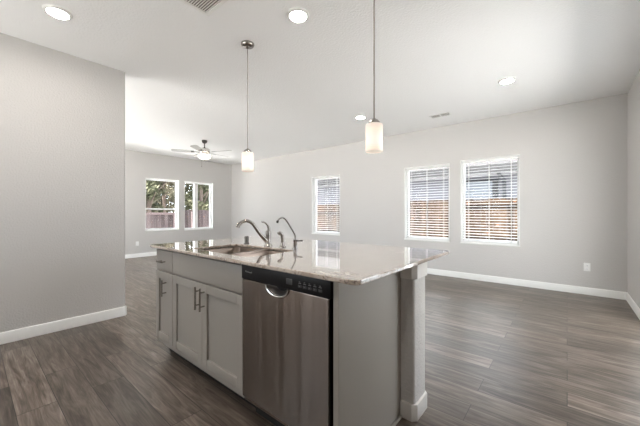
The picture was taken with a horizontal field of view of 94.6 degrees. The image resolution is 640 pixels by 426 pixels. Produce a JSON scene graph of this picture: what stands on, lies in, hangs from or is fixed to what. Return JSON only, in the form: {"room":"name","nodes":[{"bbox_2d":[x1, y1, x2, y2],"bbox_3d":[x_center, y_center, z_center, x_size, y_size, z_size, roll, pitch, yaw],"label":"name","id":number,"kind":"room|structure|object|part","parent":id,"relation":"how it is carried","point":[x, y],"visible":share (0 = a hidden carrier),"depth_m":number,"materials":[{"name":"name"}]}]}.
{"room":"kitchen","nodes":[
{"label":"kitchen","id":0,"kind":"room"},
{"bbox_2d":[0,33,124,332],"bbox_3d":[-3.260,-0.216,2.250,0.125,2.784,3.065,0,0,40],"label":"wall","id":1,"kind":"structure","parent":0,"point":[62,115],"depth_m":2.93,"materials":[{"name":"grey paint"}]},
{"bbox_2d":[0,305,126,344],"bbox_3d":[-3.256,1.124,2.256,0.153,0.104,3.079,0,0,40],"label":"baseboard","id":2,"kind":"structure","parent":1,"relation":"attached to","point":[50,327],"depth_m":2.93,"materials":[{"name":"white wood"}]},
{"bbox_2d":[125,150,231,254],"bbox_3d":[-5.476,-0.216,7.064,0.160,2.784,7.602,0,0,40],"label":"wall","id":3,"kind":"structure","parent":0,"point":[139,166],"depth_m":8.42,"materials":[{"name":"grey paint"}]},
{"bbox_2d":[125,252,156,258],"bbox_3d":[-5.409,1.124,7.008,0.014,0.104,7.602,0,0,40],"label":"baseboard","id":4,"kind":"structure","parent":3,"relation":"attached to","point":[136,255],"depth_m":7.80,"materials":[{"name":"white"}]},
{"bbox_2d":[145,178,178,230],"bbox_3d":[-4.441,-0.217,8.290,0.172,1.444,0.894,0,0,40],"label":"window","id":5,"kind":"structure","parent":3,"relation":"in","point":[176,208],"depth_m":8.57,"materials":[{"name":"white plastic"}]},
{"bbox_3d":[-4.441,0.492,8.290,0.172,0.026,0.894,0,0,40],"label":"sill","id":6,"kind":"part","parent":5,"relation":"part of","materials":[{"name":"white"}]},
{"bbox_2d":[184,181,212,229],"bbox_3d":[-3.760,-0.202,9.104,0.172,1.454,0.918,0,0,40],"label":"window","id":7,"kind":"structure","parent":3,"relation":"in","point":[195,184],"depth_m":9.06,"materials":[{"name":"white plastic"}]},
{"bbox_2d":[0,0,639,164],"bbox_3d":[-1.859,-1.668,4.035,9.595,0.120,7.922,0,0,40],"label":"ceiling","id":8,"kind":"structure","parent":0,"point":[185,68],"depth_m":3.12,"materials":[{"name":"white paint"}]},
{"bbox_2d":[42,4,72,19],"bbox_3d":[-2.102,-1.600,2.367,0.184,0.016,0.184,0,0,40],"label":"recessed light","id":9,"kind":"object","parent":8,"relation":"in","point":[55,11],"visible":1,"depth_m":2.35,"materials":[{"name":"white plastic"}]},
{"bbox_2d":[171,140,231,166],"bbox_3d":[-2.565,-1.298,6.622,1.280,0.620,1.262,0,0,40],"label":"ceiling fan","id":10,"kind":"object","parent":8,"relation":"hanging from","point":[204,152],"visible":1,"depth_m":6.48,"materials":[{"name":"grey metal"}]},
{"bbox_3d":[-2.987,-1.346,6.433,0.458,0.033,0.139,0,0,-20],"label":"blade","id":11,"kind":"part","parent":10,"relation":"part of","materials":[{"name":"grey"}]},
{"bbox_3d":[-2.559,-1.346,6.144,0.139,0.033,0.458,0,0,-2],"label":"blade","id":12,"kind":"part","parent":10,"relation":"part of","materials":[{"name":"grey"}]},
{"bbox_3d":[-2.574,-1.373,6.583,0.240,0.160,0.240,0,0,40],"label":"motor","id":13,"kind":"part","parent":10,"relation":"part of","materials":[{"name":"silver metal"}]},
{"bbox_3d":[-2.574,-1.233,6.583,0.270,0.118,0.270,0,0,40],"label":"lamp shade","id":14,"kind":"part","parent":10,"relation":"part of","materials":[{"name":"white glass"}]},
{"bbox_2d":[179,0,227,15],"bbox_3d":[-0.888,-1.603,2.140,0.380,0.010,0.382,0,0,40],"label":"ceiling vent","id":15,"kind":"object","parent":8,"relation":"in","point":[207,7],"visible":1,"depth_m":2.28,"materials":[{"name":"white metal"}]},
{"bbox_2d":[241,40,253,171],"bbox_3d":[-0.689,-1.001,2.814,0.124,1.214,0.124,0,0,40],"label":"pendant light","id":16,"kind":"object","parent":8,"relation":"hanging from","point":[247,154],"visible":1,"depth_m":2.78,"materials":[{"name":"white glass"}]},
{"bbox_3d":[-0.689,-1.083,2.814,0.010,0.959,0.009,0,0,40],"label":"rod","id":17,"kind":"part","parent":16,"relation":"part of","materials":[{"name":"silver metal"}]},
{"bbox_3d":[-0.689,-0.483,2.814,0.110,0.178,0.110,0,0,40],"label":"lamp shade","id":18,"kind":"part","parent":16,"relation":"part of","materials":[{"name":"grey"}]},
{"bbox_2d":[287,7,308,22],"bbox_3d":[-0.179,-1.600,2.403,0.184,0.016,0.184,0,0,40],"label":"recessed light","id":19,"kind":"object","parent":8,"relation":"in","point":[296,14],"visible":1,"depth_m":2.39,"materials":[{"name":"white plastic"}]},
{"bbox_2d":[355,115,365,118],"bbox_3d":[0.681,-1.600,4.968,0.184,0.016,0.184,0,0,40],"label":"recessed light","id":20,"kind":"object","parent":8,"relation":"in","point":[358,116],"visible":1,"depth_m":4.95,"materials":[{"name":"white"}]},
{"bbox_2d":[366,0,382,152],"bbox_3d":[0.350,-1.001,1.911,0.124,1.214,0.124,0,0,40],"label":"pendant light","id":21,"kind":"object","parent":8,"relation":"hanging from","point":[374,128],"visible":1,"depth_m":1.88,"materials":[{"name":"white glass"}]},
{"bbox_3d":[0.350,-1.083,1.911,0.010,0.959,0.009,0,0,40],"label":"rod","id":22,"kind":"part","parent":21,"relation":"part of","materials":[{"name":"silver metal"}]},
{"bbox_3d":[0.350,-0.483,1.911,0.110,0.178,0.110,0,0,40],"label":"lamp shade","id":23,"kind":"part","parent":21,"relation":"part of","materials":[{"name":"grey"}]},
{"bbox_2d":[429,112,451,118],"bbox_3d":[1.986,-1.603,4.872,0.330,0.010,0.160,0,0,40],"label":"ceiling vent","id":24,"kind":"object","parent":8,"relation":"in","point":[445,113],"visible":1,"depth_m":4.87,"materials":[{"name":"white metal"}]},
{"bbox_2d":[498,77,515,84],"bbox_3d":[2.277,-1.600,3.596,0.184,0.016,0.184,0,0,40],"label":"recessed light","id":25,"kind":"object","parent":8,"relation":"in","point":[508,80],"visible":1,"depth_m":3.57,"materials":[{"name":"white plastic"}]},
{"bbox_2d":[0,255,639,425],"bbox_3d":[-1.859,1.236,4.035,9.595,0.120,7.922,0,0,40],"label":"floor","id":26,"kind":"structure","parent":0,"point":[497,354],"depth_m":2.24,"materials":[{"name":"brown wood"}]},
{"bbox_2d":[156,249,186,360],"bbox_3d":[-1.060,0.731,2.567,0.311,0.890,0.645,0,0,40],"label":"base cabinet","id":27,"kind":"object","parent":26,"relation":"on","point":[164,272],"visible":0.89,"depth_m":2.35,"materials":[{"name":"grey paint"}]},
{"bbox_3d":[-1.223,0.591,2.308,0.012,0.125,0.039,0,0,40],"label":"handle","id":28,"kind":"part","parent":27,"relation":"part of","materials":[{"name":"silver metal"}]},
{"bbox_3d":[-1.231,0.383,2.352,0.292,0.162,0.020,0,0,40],"label":"drawer","id":29,"kind":"part","parent":27,"relation":"part of","materials":[{"name":"grey paint"}]},
{"bbox_3d":[-1.236,0.747,2.356,0.305,0.548,0.020,0,0,40],"label":"door","id":30,"kind":"part","parent":27,"relation":"part of","materials":[{"name":"grey paint"}]},
{"bbox_2d":[173,246,280,407],"bbox_3d":[-0.598,0.731,2.180,0.893,0.890,0.645,0,0,40],"label":"base cabinet","id":31,"kind":"object","parent":26,"relation":"on","point":[207,292],"visible":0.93,"depth_m":1.91,"materials":[{"name":"grey paint"}]},
{"bbox_3d":[-0.948,0.747,2.115,0.436,0.548,0.020,0,0,40],"label":"door","id":32,"kind":"part","parent":31,"relation":"part of","materials":[{"name":"grey paint"}]},
{"bbox_3d":[-0.822,0.571,1.972,0.012,0.150,0.039,0,0,40],"label":"handle","id":33,"kind":"part","parent":31,"relation":"part of","materials":[{"name":"silver metal"}]},
{"bbox_3d":[-0.774,0.571,1.932,0.012,0.150,0.039,0,0,40],"label":"handle","id":34,"kind":"part","parent":31,"relation":"part of","materials":[{"name":"silver metal"}]},
{"bbox_3d":[-0.607,0.747,1.829,0.448,0.548,0.020,0,0,40],"label":"door","id":35,"kind":"part","parent":31,"relation":"part of","materials":[{"name":"grey paint"}]},
{"bbox_2d":[150,236,449,285],"bbox_3d":[-0.253,0.274,2.242,2.030,0.020,1.187,0,0,40],"label":"countertop","id":36,"kind":"structure","parent":31,"relation":"on","point":[356,264],"depth_m":1.77,"materials":[{"name":"stone"}]},
{"bbox_2d":[204,247,283,256],"bbox_3d":[-0.558,0.382,2.117,0.702,0.212,0.413,0,0,40],"label":"sink","id":37,"kind":"object","parent":36,"relation":"in","point":[237,251],"visible":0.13,"depth_m":2.21,"materials":[{"name":"silver metal"}]},
{"bbox_3d":[-0.678,0.387,2.218,0.389,0.202,0.413,0,0,40],"label":"bowl","id":38,"kind":"part","parent":37,"relation":"part of","materials":[{"name":"silver metal"}]},
{"bbox_3d":[-0.398,0.372,1.983,0.284,0.172,0.413,0,0,40],"label":"bowl","id":39,"kind":"part","parent":37,"relation":"part of","materials":[{"name":"silver metal"}]},
{"bbox_2d":[244,236,248,243],"bbox_3d":[-0.629,0.233,2.528,0.048,0.063,0.048,0,0,40],"label":"air gap","id":40,"kind":"object","parent":36,"relation":"on","point":[246,238],"visible":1,"depth_m":2.51,"materials":[{"name":"grey metal"}]},
{"bbox_2d":[236,219,271,245],"bbox_3d":[-0.501,0.157,2.268,0.295,0.214,0.064,0,0,-37],"label":"tap","id":41,"kind":"object","parent":36,"relation":"on","point":[267,239],"visible":1,"depth_m":2.30,"materials":[{"name":"silver metal"}]},
{"bbox_2d":[277,231,285,246],"bbox_3d":[-0.293,0.203,2.255,0.050,0.122,0.068,0,0,40],"label":"sprayer","id":42,"kind":"object","parent":36,"relation":"on","point":[282,244],"visible":0.99,"depth_m":2.25,"materials":[{"name":"silver metal"}]},
{"bbox_2d":[276,217,302,248],"bbox_3d":[-0.227,0.148,2.137,0.196,0.232,0.071,0,0,-19],"label":"tap","id":43,"kind":"object","parent":36,"relation":"on","point":[295,240],"visible":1,"depth_m":2.15,"materials":[{"name":"silver metal"}]},
{"bbox_2d":[242,265,332,425],"bbox_3d":[-0.006,0.732,1.689,0.638,0.888,0.601,0,0,40],"label":"dishwasher","id":44,"kind":"object","parent":26,"relation":"on","point":[288,318],"visible":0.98,"depth_m":1.43,"materials":[{"name":"silver metal"}]},
{"bbox_3d":[-0.184,1.050,1.491,0.620,0.028,0.016,0,0,40],"label":"trim","id":45,"kind":"part","parent":44,"relation":"part of","materials":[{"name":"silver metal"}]},
{"bbox_3d":[-0.201,0.398,1.502,0.168,0.050,0.042,0,0,40],"label":"pocket handle","id":46,"kind":"part","parent":44,"relation":"part of","materials":[{"name":"silver metal"}]},
{"bbox_3d":[-0.187,0.329,1.475,0.636,0.082,0.036,0,0,40],"label":"control panel","id":47,"kind":"part","parent":44,"relation":"part of","materials":[{"name":"black plastic"}]},
{"bbox_2d":[333,271,401,425],"bbox_3d":[0.268,0.731,1.480,0.042,0.890,0.608,0,0,40],"label":"end panel","id":48,"kind":"object","parent":26,"relation":"on","point":[367,316],"visible":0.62,"depth_m":1.42,"materials":[{"name":"grey paint"}]},
{"bbox_3d":[0.276,1.166,1.468,0.013,0.020,0.579,0,0,40],"label":"shoe moulding","id":49,"kind":"part","parent":48,"relation":"part of","materials":[{"name":"grey paint"}]},
{"bbox_2d":[400,262,426,421],"bbox_3d":[0.525,0.731,1.776,0.185,0.890,0.200,0,0,40],"label":"island column","id":50,"kind":"structure","parent":26,"relation":"on","point":[413,403],"depth_m":1.69,"materials":[{"name":"grey paint"}]},
{"bbox_3d":[0.561,0.331,1.746,0.091,0.090,0.200,0,0,40],"label":"cap trim","id":51,"kind":"part","parent":50,"relation":"part of","materials":[{"name":"white wood"}]},
{"bbox_3d":[0.561,1.129,1.746,0.091,0.094,0.200,0,0,40],"label":"trim","id":52,"kind":"part","parent":50,"relation":"part of","materials":[{"name":"white wood"}]},
{"bbox_2d":[232,93,626,291],"bbox_3d":[0.633,-0.216,7.011,9.275,2.784,0.160,0,0,40],"label":"wall","id":53,"kind":"structure","parent":0,"point":[573,156],"depth_m":4.85,"materials":[{"name":"grey paint"}]},
{"bbox_2d":[312,174,339,235],"bbox_3d":[0.182,-0.179,7.381,0.897,1.459,0.172,0,0,40],"label":"window","id":54,"kind":"structure","parent":53,"relation":"in","point":[314,187],"depth_m":7.65,"materials":[{"name":"white plastic"}]},
{"bbox_3d":[0.182,0.537,7.381,0.897,0.026,0.172,0,0,40],"label":"sill","id":55,"kind":"part","parent":54,"relation":"part of","materials":[{"name":"white"}]},
{"bbox_2d":[313,175,339,233],"bbox_3d":[0.163,-0.189,7.357,0.869,1.421,0.068,0,0,40],"label":"window blind","id":56,"kind":"object","parent":54,"relation":"attached to","point":[336,176],"visible":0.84,"depth_m":7.37,"materials":[{"name":"white plastic"}]},
{"bbox_3d":[0.167,-0.881,7.362,0.869,0.036,0.056,0,0,40],"label":"head rail","id":57,"kind":"part","parent":56,"relation":"part of","materials":[{"name":"white plastic"}]},
{"bbox_2d":[404,163,449,241],"bbox_3d":[2.100,-0.179,5.775,0.879,1.459,0.172,0,0,40],"label":"window","id":58,"kind":"structure","parent":53,"relation":"in","point":[406,211],"depth_m":6.00,"materials":[{"name":"white plastic"}]},
{"bbox_3d":[2.100,0.537,5.775,0.879,0.026,0.172,0,0,40],"label":"sill","id":59,"kind":"part","parent":58,"relation":"part of","materials":[{"name":"white"}]},
{"bbox_2d":[406,164,448,240],"bbox_3d":[2.080,-0.189,5.752,0.851,1.421,0.068,0,0,40],"label":"window blind","id":60,"kind":"object","parent":58,"relation":"attached to","point":[444,165],"visible":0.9,"depth_m":5.74,"materials":[{"name":"white plastic"}]},
{"bbox_3d":[2.084,-0.881,5.757,0.851,0.036,0.056,0,0,40],"label":"head rail","id":61,"kind":"part","parent":60,"relation":"part of","materials":[{"name":"white plastic"}]},
{"bbox_3d":[2.084,0.513,5.757,0.843,0.018,0.050,0,0,40],"label":"rail","id":62,"kind":"part","parent":60,"relation":"part of","materials":[{"name":"white plastic"}]},
{"bbox_2d":[460,154,519,246],"bbox_3d":[2.921,-0.195,5.088,0.896,1.489,0.172,0,0,40],"label":"window","id":63,"kind":"structure","parent":53,"relation":"in","point":[462,165],"depth_m":5.21,"materials":[{"name":"white plastic"}]},
{"bbox_3d":[2.921,0.537,5.088,0.896,0.026,0.172,0,0,40],"label":"sill","id":64,"kind":"part","parent":63,"relation":"part of","materials":[{"name":"white"}]},
{"bbox_2d":[462,155,518,244],"bbox_3d":[2.901,-0.203,5.065,0.868,1.451,0.068,0,0,40],"label":"window blind","id":65,"kind":"object","parent":63,"relation":"attached to","point":[515,156],"visible":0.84,"depth_m":5.06,"materials":[{"name":"white plastic"}]},
{"bbox_3d":[2.905,-0.911,5.070,0.868,0.036,0.056,0,0,40],"label":"head rail","id":66,"kind":"part","parent":65,"relation":"part of","materials":[{"name":"white plastic"}]},
{"bbox_3d":[2.905,0.513,5.070,0.860,0.018,0.050,0,0,40],"label":"rail","id":67,"kind":"part","parent":65,"relation":"part of","materials":[{"name":"white plastic"}]},
{"bbox_2d":[427,268,625,299],"bbox_3d":[0.577,1.124,6.944,9.247,0.104,0.014,0,0,40],"label":"baseboard","id":68,"kind":"structure","parent":53,"relation":"attached to","point":[511,281],"depth_m":4.61,"materials":[{"name":"white wood"}]},
{"bbox_2d":[584,263,589,270],"bbox_3d":[3.825,0.781,4.229,0.072,0.116,0.009,0,0,40],"label":"wall outlet","id":69,"kind":"object","parent":53,"relation":"attached to","point":[586,265],"visible":1,"depth_m":4.23,"materials":[{"name":"white plastic"}]},
{"bbox_2d":[627,69,639,307],"bbox_3d":[1.759,-0.216,1.007,0.160,2.784,7.602,0,0,40],"label":"wall","id":70,"kind":"structure","parent":0,"point":[633,95],"depth_m":3.61,"materials":[{"name":"grey paint"}]},
{"bbox_2d":[626,292,639,319],"bbox_3d":[3.814,1.124,3.597,0.014,0.104,0.992,0,0,40],"label":"baseboard","id":71,"kind":"structure","parent":70,"relation":"attached to","point":[636,309],"depth_m":3.53,"materials":[{"name":"white wood"}]},
{"label":"outside","id":72,"kind":"structure","parent":0,"visible":0},
{"bbox_3d":[1.962,1.446,17.921,100.000,0.100,90.000,0,0,40],"label":"ground","id":73,"kind":"structure","parent":72,"visible":0},
{"bbox_2d":[146,180,167,211],"bbox_3d":[-8.734,-1.668,14.928,2.288,6.143,2.306,0,0,-32],"label":"tree","id":74,"kind":"object","parent":73,"relation":"on","point":[152,186],"visible":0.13,"depth_m":14.83,"materials":[{"name":"green plant"}]},
{"bbox_2d":[146,182,174,211],"bbox_3d":[-9.867,-2.820,18.772,3.002,8.443,2.759,0,0,40],"label":"tree","id":75,"kind":"object","parent":73,"relation":"on","point":[169,187],"visible":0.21,"depth_m":18.64,"materials":[{"name":"green plant"}]},
{"bbox_2d":[166,184,207,211],"bbox_3d":[-12.265,-1.405,20.711,1.331,5.902,20.308,0,0,40],"label":"hedge","id":76,"kind":"object","parent":73,"relation":"on","point":[187,186],"visible":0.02,"depth_m":22.79,"materials":[{"name":"green plant"}]},
{"bbox_2d":[185,183,208,209],"bbox_3d":[-6.865,-1.707,16.789,2.472,6.221,2.431,0,0,40],"label":"tree","id":77,"kind":"object","parent":73,"relation":"on","point":[203,204],"visible":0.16,"depth_m":16.65,"materials":[{"name":"green plant"}]},
{"bbox_2d":[185,210,208,227],"bbox_3d":[-5.336,0.630,14.756,0.161,1.532,3.423,0,0,40],"label":"fence","id":78,"kind":"object","parent":73,"relation":"on","point":[203,215],"visible":0.18,"depth_m":14.22,"materials":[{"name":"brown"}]},
{"bbox_3d":[-6.008,0.676,13.899,0.090,1.440,0.090,0,0,40],"label":"post","id":79,"kind":"part","parent":78,"relation":"part of","materials":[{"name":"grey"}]},
{"bbox_2d":[318,205,339,231],"bbox_3d":[-1.615,0.550,12.158,8.714,1.692,0.161,0,0,40],"label":"wooden fence","id":80,"kind":"object","parent":73,"relation":"on","point":[328,216],"visible":0.04,"depth_m":10.46,"materials":[{"name":"brown wood"}]},
{"bbox_3d":[-1.666,0.556,12.124,8.680,0.090,0.043,0,0,40],"label":"rail","id":81,"kind":"part","parent":80,"relation":"part of","materials":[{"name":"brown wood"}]},
{"bbox_3d":[-1.666,-0.064,12.124,8.680,0.090,0.043,0,0,40],"label":"rail","id":82,"kind":"part","parent":80,"relation":"part of","materials":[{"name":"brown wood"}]},
{"bbox_2d":[318,159,516,236],"bbox_3d":[7.840,-1.214,12.869,21.500,5.220,8.600,0,0,40],"label":"house","id":83,"kind":"structure","parent":73,"relation":"on","point":[330,185],"depth_m":10.22,"materials":[{"name":"grey"}]},
{"bbox_3d":[5.207,-0.389,10.191,1.300,1.330,0.005,0,0,40],"label":"pane","id":84,"kind":"part","parent":83,"relation":"part of","materials":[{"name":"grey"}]},
{"bbox_2d":[494,179,497,198],"bbox_3d":[5.812,-0.389,9.722,0.110,1.430,0.030,0,0,40],"label":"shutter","id":85,"kind":"object","parent":83,"relation":"hanging from","point":[495,180],"depth_m":9.71,"materials":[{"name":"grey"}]},
{"bbox_2d":[410,200,448,236],"bbox_3d":[2.719,0.526,8.560,2.279,1.740,0.116,0,0,40],"label":"wooden fence","id":86,"kind":"object","parent":73,"relation":"on","point":[422,205],"visible":0.27,"depth_m":8.20,"materials":[{"name":"brown wood"}]},
{"bbox_2d":[466,198,516,240],"bbox_3d":[7.381,0.525,4.627,9.858,1.742,0.161,0,0,40],"label":"wooden fence","id":87,"kind":"object","parent":73,"relation":"on","point":[504,211],"visible":0.25,"depth_m":7.21,"materials":[{"name":"brown wood"}]},
{"bbox_3d":[7.298,0.531,4.619,9.740,0.090,0.043,0,0,40],"label":"rail","id":88,"kind":"part","parent":87,"relation":"part of","materials":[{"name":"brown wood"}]},
{"bbox_3d":[7.298,-0.234,4.619,9.740,0.090,0.043,0,0,40],"label":"rail","id":89,"kind":"part","parent":87,"relation":"part of","materials":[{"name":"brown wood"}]},
{"bbox_3d":[-9.924,0.630,9.242,0.116,1.532,7.570,0,0,40],"label":"fence","id":90,"kind":"object","parent":73,"relation":"on","visible":0},
{"bbox_2d":[146,212,174,228],"bbox_3d":[-6.995,0.666,12.769,0.080,1.340,1.440,0,0,40],"label":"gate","id":91,"kind":"object","parent":90,"relation":"attached to","point":[153,219],"visible":0.41,"depth_m":12.83,"materials":[{"name":"brown wood"}]}
]}

